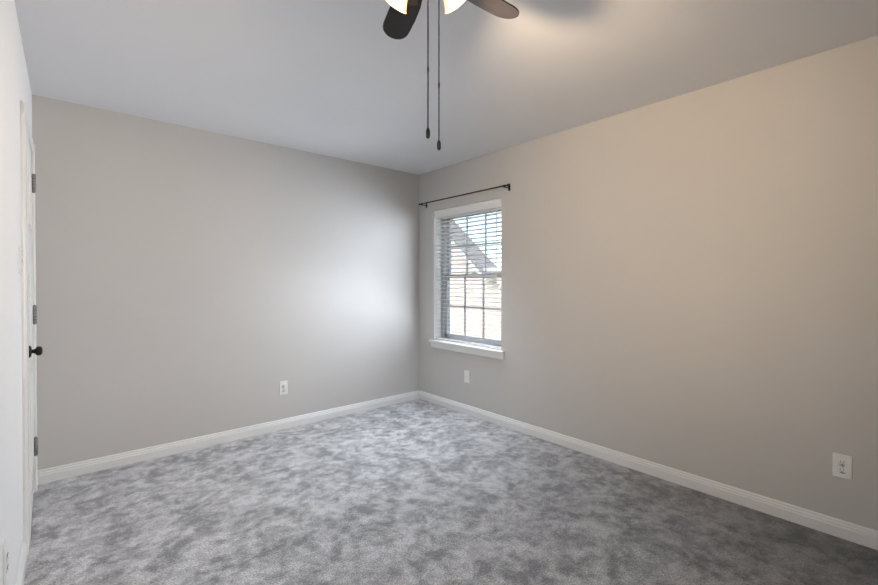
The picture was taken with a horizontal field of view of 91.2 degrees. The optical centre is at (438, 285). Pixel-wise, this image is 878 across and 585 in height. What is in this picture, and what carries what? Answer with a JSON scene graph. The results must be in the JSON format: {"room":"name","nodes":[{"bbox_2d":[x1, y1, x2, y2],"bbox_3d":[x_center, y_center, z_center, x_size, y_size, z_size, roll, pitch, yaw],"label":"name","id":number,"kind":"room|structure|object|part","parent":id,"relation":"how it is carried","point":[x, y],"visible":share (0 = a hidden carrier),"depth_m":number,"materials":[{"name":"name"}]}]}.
{"room":"empty bedroom","nodes":[
{"label":"empty bedroom","id":0,"kind":"room"},
{"bbox_2d":[0,0,31,584],"bbox_3d":[-1.201,0.042,1.055,0.120,2.430,4.180,0,1,-41],"label":"wall","id":1,"kind":"structure","parent":0,"point":[15,88],"depth_m":1.60,"materials":[{"name":"paint"}]},
{"bbox_2d":[3,539,7,584],"bbox_3d":[-1.388,0.885,1.377,0.009,0.115,0.070,0,1,-41],"label":"electrical outlet","id":2,"kind":"object","parent":1,"relation":"attached to","point":[5,560],"visible":1,"depth_m":1.35,"materials":[{"name":"white plastic"}]},
{"bbox_2d":[19,247,23,273],"bbox_3d":[-1.839,-0.110,1.893,0.015,0.115,0.070,0,1,-41],"label":"light switch","id":3,"kind":"object","parent":1,"relation":"attached to","point":[21,260],"visible":1,"depth_m":1.87,"materials":[{"name":"white plastic"}]},
{"bbox_2d":[16,540,27,584],"bbox_3d":[-0.840,1.217,0.751,0.014,0.086,3.232,0,1,-41],"label":"baseboard","id":4,"kind":"structure","parent":1,"relation":"attached to","point":[24,552],"depth_m":1.83,"materials":[{"name":"white wood"}]},
{"bbox_2d":[20,100,37,554],"bbox_3d":[-2.231,0.201,2.255,0.138,2.093,0.866,0,1,-41],"label":"door frame","id":5,"kind":"structure","parent":1,"relation":"attached to","point":[23,117],"depth_m":1.98,"materials":[{"name":"white wood"}]},
{"bbox_2d":[25,122,42,546],"bbox_3d":[-2.195,0.234,2.294,0.133,2.010,0.734,0,1,-41],"label":"door","id":6,"kind":"structure","parent":1,"relation":"in","point":[38,350],"depth_m":2.13,"materials":[{"name":"white wood"}]},
{"bbox_3d":[-2.432,0.177,2.561,0.054,1.692,0.021,0,1,-41],"label":"door hinges","id":7,"kind":"part","parent":6,"relation":"part of","materials":[{"name":"silver metal"}]},
{"bbox_2d":[32,94,418,469],"bbox_3d":[-1.908,0.023,3.341,4.705,2.430,0.200,0,1,-41],"label":"wall","id":8,"kind":"structure","parent":0,"point":[192,282],"depth_m":3.29,"materials":[{"name":"beige paint"}]},
{"bbox_2d":[37,390,419,484],"bbox_3d":[-1.367,1.192,3.661,3.030,0.086,0.040,0,1,-41],"label":"baseboard","id":9,"kind":"structure","parent":8,"relation":"attached to","point":[56,473],"depth_m":3.29,"materials":[{"name":"white wood"}]},
{"bbox_2d":[279,381,287,394],"bbox_3d":[-1.339,0.880,3.703,0.070,0.115,0.009,0,1,-41],"label":"electrical outlet","id":10,"kind":"object","parent":8,"relation":"attached to","point":[283,387],"visible":1,"depth_m":3.70,"materials":[{"name":"white plastic"}]},
{"bbox_2d":[14,0,877,174],"bbox_3d":[-0.474,-1.253,1.675,4.705,0.150,4.580,0,1,-41],"label":"ceiling","id":11,"kind":"structure","parent":0,"point":[344,79],"depth_m":2.27,"materials":[{"name":"white paint"}]},
{"bbox_2d":[383,0,518,149],"bbox_3d":[-0.017,-0.799,1.328,0.758,0.752,0.783,0,1,-41],"label":"ceiling fan","id":12,"kind":"object","parent":11,"relation":"hanging from","point":[400,19],"visible":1,"depth_m":1.49,"materials":[{"name":"brown metal"}]},
{"bbox_2d":[24,399,877,584],"bbox_3d":[-0.474,1.312,1.697,4.705,0.120,4.580,0,1,-41],"label":"floor","id":13,"kind":"structure","parent":0,"point":[418,492],"depth_m":2.27,"materials":[{"name":"carpet"}]},
{"bbox_2d":[419,35,877,530],"bbox_3d":[1.228,0.025,3.161,0.200,2.430,4.180,0,1,-41],"label":"wall","id":14,"kind":"structure","parent":0,"point":[689,282],"depth_m":2.59,"materials":[{"name":"beige paint"}]},
{"bbox_2d":[418,184,509,207],"bbox_3d":[0.210,-0.854,4.118,0.075,0.060,1.238,0,1,-41],"label":"curtain rod","id":15,"kind":"object","parent":14,"relation":"attached to","point":[508,185],"visible":1,"depth_m":3.99,"materials":[{"name":"black metal"}]},
{"bbox_2d":[464,370,469,382],"bbox_3d":[0.267,0.872,4.116,0.011,0.115,0.070,0,1,-41],"label":"outlet plate","id":16,"kind":"object","parent":14,"relation":"attached to","point":[466,376],"visible":1,"depth_m":4.11,"materials":[{"name":"white plastic"}]},
{"bbox_2d":[429,207,504,359],"bbox_3d":[0.305,-0.065,4.187,0.220,1.429,1.010,0,1,-41],"label":"window","id":17,"kind":"structure","parent":14,"relation":"in","point":[455,336],"depth_m":4.28,"materials":[{"name":"grey plastic"}]},
{"bbox_2d":[434,198,500,348],"bbox_3d":[0.275,-0.105,4.160,0.076,1.343,0.908,0,1,-41],"label":"window blinds","id":18,"kind":"object","parent":17,"relation":"attached to","point":[479,207],"visible":0.79,"depth_m":4.13,"materials":[{"name":"white plastic"}]},
{"bbox_2d":[420,391,877,549],"bbox_3d":[1.148,1.197,3.101,0.014,0.086,4.180,0,1,-41],"label":"baseboard","id":19,"kind":"structure","parent":14,"relation":"attached to","point":[854,533],"depth_m":2.63,"materials":[{"name":"white wood"}]},
{"bbox_2d":[832,453,851,479],"bbox_3d":[1.994,0.893,2.125,0.009,0.115,0.070,0,1,-41],"label":"electrical outlet","id":20,"kind":"object","parent":14,"relation":"attached to","point":[842,466],"visible":1,"depth_m":2.12,"materials":[{"name":"white plastic"}]},
{"label":"outside","id":21,"kind":"structure","parent":0,"visible":0},
{"bbox_3d":[3.888,4.255,7.304,9.200,0.100,18.000,0,1,-41],"label":"ground","id":22,"kind":"structure","parent":21,"visible":0},
{"bbox_2d":[450,219,500,339],"bbox_3d":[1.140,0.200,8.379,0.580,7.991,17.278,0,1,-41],"label":"house","id":23,"kind":"structure","parent":22,"relation":"on","point":[471,327],"depth_m":8.80,"materials":[{"name":"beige brick"}]}
]}

